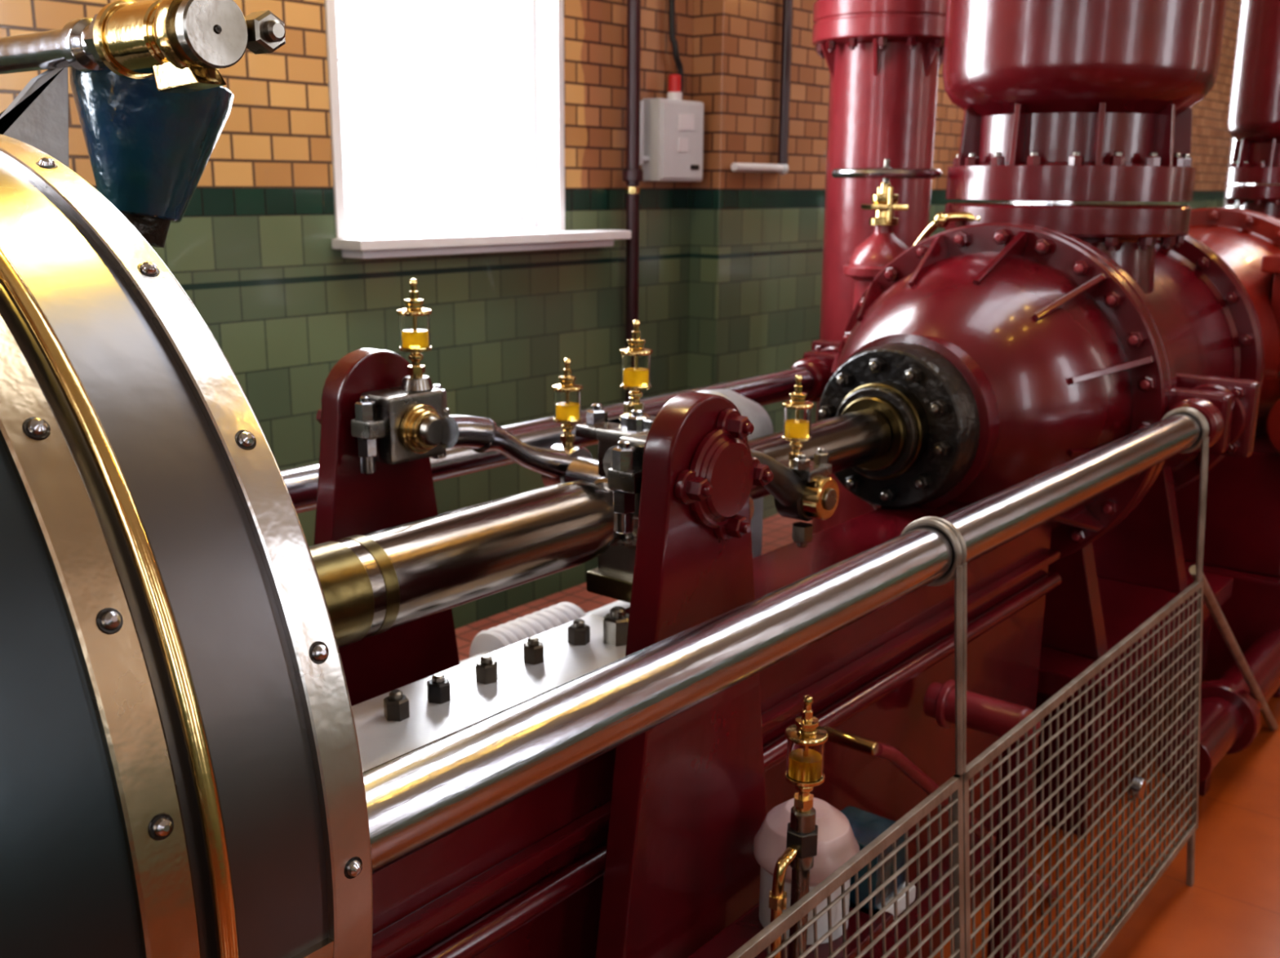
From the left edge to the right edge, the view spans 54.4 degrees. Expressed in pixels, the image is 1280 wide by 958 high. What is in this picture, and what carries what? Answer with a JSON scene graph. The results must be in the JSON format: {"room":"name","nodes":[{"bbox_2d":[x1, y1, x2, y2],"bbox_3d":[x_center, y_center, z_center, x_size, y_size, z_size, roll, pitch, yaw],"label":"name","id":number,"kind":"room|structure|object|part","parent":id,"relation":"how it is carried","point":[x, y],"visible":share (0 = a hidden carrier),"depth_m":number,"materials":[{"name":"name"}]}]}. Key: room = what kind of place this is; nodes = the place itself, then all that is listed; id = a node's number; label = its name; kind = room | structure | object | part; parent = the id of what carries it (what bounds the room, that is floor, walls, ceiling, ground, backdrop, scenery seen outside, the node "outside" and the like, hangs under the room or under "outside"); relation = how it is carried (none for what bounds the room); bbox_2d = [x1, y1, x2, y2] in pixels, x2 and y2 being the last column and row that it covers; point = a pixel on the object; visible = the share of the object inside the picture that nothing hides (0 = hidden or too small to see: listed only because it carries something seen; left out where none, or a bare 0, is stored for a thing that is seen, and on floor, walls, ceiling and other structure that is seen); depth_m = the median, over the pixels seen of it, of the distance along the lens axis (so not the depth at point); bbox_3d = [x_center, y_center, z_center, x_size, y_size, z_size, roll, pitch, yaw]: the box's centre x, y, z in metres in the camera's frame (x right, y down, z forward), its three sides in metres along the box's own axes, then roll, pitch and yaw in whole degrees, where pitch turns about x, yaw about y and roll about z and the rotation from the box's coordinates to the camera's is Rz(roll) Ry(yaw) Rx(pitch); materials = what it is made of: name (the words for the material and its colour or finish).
{"room":"steam engine room","nodes":[
{"label":"steam engine room","id":0,"kind":"room"},
{"bbox_2d":[0,0,1279,628],"bbox_3d":[1.217,-2.134,6.428,0.270,4.812,19.680,11,17,38],"label":"wall","id":1,"kind":"structure","parent":0,"point":[251,250],"depth_m":4.29,"materials":[{"name":"tile"}]},
{"bbox_2d":[324,0,564,238],"bbox_3d":[-0.702,-1.900,4.044,0.282,2.160,1.032,11,17,38],"label":"window","id":2,"kind":"structure","parent":1,"relation":"in","point":[531,76],"depth_m":4.45,"materials":[{"name":"white paint"}]},
{"bbox_2d":[331,227,631,258],"bbox_3d":[-0.559,-0.826,4.310,0.324,0.069,1.278,11,17,38],"label":"window sill","id":3,"kind":"structure","parent":1,"relation":"attached to","point":[400,244],"depth_m":4.12,"materials":[{"name":"white paint"}]},
{"bbox_2d":[622,0,643,401],"bbox_3d":[-0.034,-1.871,4.597,0.111,4.500,0.078,11,17,38],"label":"pipe","id":4,"kind":"object","parent":1,"relation":"attached to","point":[632,175],"visible":0.67,"depth_m":4.72,"materials":[{"name":"black metal"}]},
{"bbox_2d":[639,74,703,182],"bbox_3d":[0.120,-1.383,4.910,0.108,0.408,0.342,11,17,38],"label":"electrical box","id":5,"kind":"object","parent":1,"relation":"attached to","point":[672,127],"visible":0.96,"depth_m":4.87,"materials":[{"name":"grey metal"}]},
{"bbox_2d":[668,0,683,99],"bbox_3d":[0.150,-2.814,4.639,0.038,2.682,0.075,11,17,38],"label":"power cable","id":6,"kind":"object","parent":5,"relation":"attached to","point":[677,61],"visible":0.8,"depth_m":4.87,"materials":[{"name":"plastic"}]},
{"bbox_2d":[687,0,830,519],"bbox_3d":[0.617,-1.892,5.385,0.150,4.812,1.098,11,17,38],"label":"wall pier","id":7,"kind":"object","parent":1,"relation":"attached to","point":[757,238],"visible":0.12,"depth_m":5.28,"materials":[{"name":"tile"}]},
{"bbox_2d":[730,0,792,174],"bbox_3d":[0.517,-2.720,4.872,0.054,2.967,0.387,11,17,38],"label":"conduit","id":8,"kind":"object","parent":7,"relation":"attached to","point":[782,167],"visible":1,"depth_m":5.23,"materials":[{"name":"metal"}]},
{"bbox_2d":[1010,200,1072,202],"bbox_3d":[2.510,-2.786,7.897,0.282,2.160,1.020,11,17,38],"label":"window","id":9,"kind":"structure","parent":1,"relation":"in","point":[1011,201],"depth_m":8.34,"materials":[{"name":"white paint"}]},
{"bbox_2d":[1223,137,1256,207],"bbox_3d":[5.538,-3.621,11.527,0.282,2.160,1.020,11,17,38],"label":"window","id":10,"kind":"structure","parent":1,"relation":"in","point":[1233,140],"depth_m":11.78,"materials":[{"name":"white paint"}]},
{"bbox_2d":[933,680,1279,957],"bbox_3d":[3.840,0.809,4.918,7.020,0.180,19.680,11,17,38],"label":"floor","id":11,"kind":"structure","parent":0,"point":[1231,908],"depth_m":3.34,"materials":[{"name":"paint"}]},
{"bbox_2d":[0,133,373,957],"bbox_3d":[-1.472,0.724,0.661,1.298,1.863,2.730,11,17,38],"label":"cylinder","id":12,"kind":"object","parent":11,"relation":"on","point":[181,774],"visible":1,"depth_m":0.99,"materials":[{"name":"metal"}]},
{"bbox_2d":[0,0,285,167],"bbox_3d":[-0.717,-0.417,1.455,0.663,0.262,0.276,11,17,38],"label":"shaft","id":13,"kind":"object","parent":12,"relation":"attached to","point":[184,44],"visible":0.99,"depth_m":1.34,"materials":[{"name":"metal"}]},
{"bbox_2d":[69,66,233,247],"bbox_3d":[-0.711,-0.382,1.602,0.203,0.367,0.404,11,17,38],"label":"funnel","id":14,"kind":"object","parent":12,"relation":"attached to","point":[149,149],"visible":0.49,"depth_m":1.60,"materials":[{"name":"blue paint"}]},
{"bbox_2d":[308,480,620,647],"bbox_3d":[-0.337,0.138,1.959,0.154,0.154,0.870,11,17,38],"label":"rod","id":15,"kind":"object","parent":12,"relation":"attached to","point":[378,581],"visible":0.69,"depth_m":1.93,"materials":[{"name":"metal"}]},
{"bbox_2d":[280,366,814,513],"bbox_3d":[-0.334,-0.071,2.841,0.090,0.090,2.652,11,17,38],"label":"rod","id":16,"kind":"object","parent":12,"relation":"attached to","point":[301,482],"visible":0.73,"depth_m":2.91,"materials":[{"name":"metal"}]},
{"bbox_2d":[362,412,1201,874],"bbox_3d":[0.550,0.102,2.143,0.090,0.090,2.652,11,17,38],"label":"rod","id":17,"kind":"object","parent":12,"relation":"attached to","point":[419,797],"visible":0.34,"depth_m":1.50,"materials":[{"name":"metal"}]},
{"bbox_2d":[900,515,967,774],"bbox_3d":[0.495,0.278,2.099,0.136,0.439,0.043,11,17,38],"label":"railing post","id":18,"kind":"object","parent":17,"relation":"hanging from","point":[958,571],"visible":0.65,"depth_m":2.05,"materials":[{"name":"metal"}]},
{"bbox_2d":[1160,406,1208,581],"bbox_3d":[1.373,0.036,3.152,0.136,0.439,0.043,11,17,38],"label":"strap","id":19,"kind":"object","parent":17,"relation":"hanging from","point":[1203,442],"visible":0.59,"depth_m":3.10,"materials":[{"name":"metal"}]},
{"bbox_2d":[313,347,592,706],"bbox_3d":[-0.442,0.501,2.422,0.292,1.503,0.771,11,17,38],"label":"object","id":20,"kind":"object","parent":11,"relation":"on","point":[381,425],"depth_m":2.27,"materials":[{"name":"red metal"}]},
{"bbox_2d":[396,278,431,377],"bbox_3d":[-0.407,-0.273,2.252,0.063,0.178,0.063,11,17,38],"label":"drip oiler","id":21,"kind":"object","parent":20,"relation":"on","point":[414,319],"visible":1,"depth_m":2.23,"materials":[{"name":"gold metal"}]},
{"bbox_3d":[-0.230,-0.045,2.379,0.076,0.207,0.379,11,17,38],"label":"lever link","id":22,"kind":"part","parent":20,"relation":"part of","materials":[{"name":"silver metal"}]},
{"bbox_2d":[551,357,582,445],"bbox_3d":[-0.144,-0.153,2.465,0.062,0.175,0.062,11,17,38],"label":"drip oiler","id":23,"kind":"object","parent":20,"relation":"attached to","point":[567,394],"visible":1,"depth_m":2.44,"materials":[{"name":"gold metal"}]},
{"bbox_2d":[459,600,630,663],"bbox_3d":[-0.303,0.722,3.076,0.156,0.774,1.380,11,17,38],"label":"insulated pipe","id":24,"kind":"object","parent":11,"relation":"on","point":[485,642],"visible":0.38,"depth_m":3.00,"materials":[{"name":"white fabric"}]},
{"bbox_2d":[454,513,812,661],"bbox_3d":[1.642,0.141,6.597,0.570,0.312,19.200,11,17,38],"label":"floor","id":25,"kind":"structure","parent":11,"relation":"on","point":[777,529],"depth_m":4.57,"materials":[{"name":"tile"}]},
{"bbox_2d":[595,391,773,957],"bbox_3d":[0.050,0.601,2.017,0.243,1.503,0.744,11,17,38],"label":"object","id":26,"kind":"object","parent":11,"relation":"on","point":[688,808],"visible":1,"depth_m":1.85,"materials":[{"name":"red metal"}]},
{"bbox_2d":[603,444,839,547],"bbox_3d":[0.160,0.033,2.230,0.120,0.284,0.619,11,17,38],"label":"lever link","id":27,"kind":"object","parent":26,"relation":"attached to","point":[802,490],"visible":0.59,"depth_m":2.39,"materials":[{"name":"metal"}]},
{"bbox_2d":[782,373,813,463],"bbox_3d":[0.306,-0.117,2.416,0.062,0.175,0.062,11,17,38],"label":"drip oiler","id":28,"kind":"object","parent":26,"relation":"attached to","point":[797,411],"visible":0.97,"depth_m":2.40,"materials":[{"name":"gold metal"}]},
{"bbox_2d":[351,501,1062,957],"bbox_3d":[0.091,0.669,2.637,0.666,1.084,2.550,11,17,38],"label":"bed","id":29,"kind":"object","parent":11,"relation":"on","point":[524,878],"visible":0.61,"depth_m":2.33,"materials":[{"name":"red metal"}]},
{"bbox_2d":[564,396,754,602],"bbox_3d":[0.046,0.040,2.341,0.408,0.368,0.254,11,17,38],"label":"crosshead","id":30,"kind":"object","parent":29,"relation":"on","point":[612,578],"visible":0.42,"depth_m":2.33,"materials":[{"name":"metal"}]},
{"bbox_2d":[619,319,653,413],"bbox_3d":[-0.007,-0.207,2.291,0.062,0.175,0.062,11,17,38],"label":"drip oiler","id":31,"kind":"object","parent":30,"relation":"on","point":[636,358],"visible":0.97,"depth_m":2.27,"materials":[{"name":"gold metal"}]},
{"bbox_2d":[697,389,773,557],"bbox_3d":[0.213,0.099,3.058,0.238,0.659,0.180,11,17,38],"label":"guide casting","id":32,"kind":"object","parent":29,"relation":"on","point":[762,422],"visible":0.16,"depth_m":2.95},
{"bbox_2d":[687,796,915,957],"bbox_3d":[0.264,0.890,2.043,0.193,0.930,0.450,11,17,38],"label":"pump","id":33,"kind":"object","parent":11,"relation":"on","point":[795,851],"visible":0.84,"depth_m":1.95,"materials":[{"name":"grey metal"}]},
{"bbox_2d":[784,694,828,812],"bbox_3d":[0.235,0.388,1.766,0.062,0.175,0.062,11,17,38],"label":"drip oiler","id":34,"kind":"object","parent":33,"relation":"on","point":[806,744],"visible":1,"depth_m":1.75,"materials":[{"name":"gold metal"}]},
{"bbox_2d":[812,0,946,534],"bbox_3d":[0.913,-1.706,4.606,0.540,4.812,0.540,5,14,17],"label":"column","id":35,"kind":"structure","parent":11,"relation":"on","point":[884,59],"depth_m":4.54,"materials":[{"name":"red metal"}]},
{"bbox_2d":[822,725,1056,897],"bbox_3d":[0.713,0.780,2.795,0.127,0.804,1.041,11,17,38],"label":"pipe","id":36,"kind":"object","parent":11,"relation":"on","point":[837,736],"visible":0.7,"depth_m":2.35,"materials":[{"name":"red metal"}]},
{"bbox_2d":[923,679,1040,957],"bbox_3d":[0.755,0.818,2.811,0.256,0.726,0.108,11,17,38],"label":"drain pipe","id":37,"kind":"object","parent":11,"relation":"on","point":[988,714],"visible":0.66,"depth_m":2.72,"materials":[{"name":"red metal"}]},
{"bbox_2d":[727,564,1277,957],"bbox_3d":[0.903,0.796,2.603,0.103,0.866,4.098,11,17,38],"label":"fence","id":38,"kind":"object","parent":11,"relation":"on","point":[957,788],"visible":0.98,"depth_m":2.50,"materials":[{"name":"metal"}]},
{"bbox_2d":[790,222,1264,835],"bbox_3d":[1.134,0.081,3.808,1.336,1.700,1.833,11,17,38],"label":"pump","id":39,"kind":"object","parent":11,"relation":"on","point":[994,357],"visible":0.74,"depth_m":3.27,"materials":[{"name":"red metal"}]},
{"bbox_2d":[747,408,891,499],"bbox_3d":[0.303,-0.038,2.726,0.126,0.126,0.798,11,17,38],"label":"rod","id":40,"kind":"object","parent":39,"relation":"attached to","point":[854,438],"depth_m":2.84,"materials":[{"name":"silver metal"}]},
{"bbox_2d":[831,158,980,309],"bbox_3d":[0.874,-0.577,3.952,0.556,0.852,0.388,8,15,29],"label":"valve","id":41,"kind":"object","parent":39,"relation":"attached to","point":[869,258],"visible":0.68,"depth_m":3.87,"materials":[{"name":"red metal"}]},
{"bbox_2d":[942,0,1226,293],"bbox_3d":[1.302,-1.951,3.519,0.774,2.868,0.774,11,17,38],"label":"vessel","id":42,"kind":"object","parent":39,"relation":"on","point":[1079,100],"visible":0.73,"depth_m":3.46,"materials":[{"name":"red metal"}]},
{"bbox_2d":[1157,629,1279,795],"bbox_3d":[3.096,0.433,5.451,0.228,0.294,4.800,11,17,38],"label":"pipe","id":43,"kind":"object","parent":11,"relation":"on","point":[1230,719],"visible":0.67,"depth_m":3.85,"materials":[{"name":"red metal"}]},
{"bbox_2d":[1174,207,1279,697],"bbox_3d":[2.836,-0.369,5.721,1.242,1.728,2.880,11,17,38],"label":"pump","id":44,"kind":"object","parent":11,"relation":"on","point":[1242,537],"visible":0.21,"depth_m":4.55,"materials":[{"name":"red metal"}]},
{"bbox_2d":[1224,0,1279,218],"bbox_3d":[3.338,-2.440,6.175,0.635,2.388,0.635,11,17,38],"label":"vessel","id":45,"kind":"object","parent":44,"relation":"on","point":[1253,121],"visible":0.95,"depth_m":6.20,"materials":[{"name":"red metal"}]}
]}

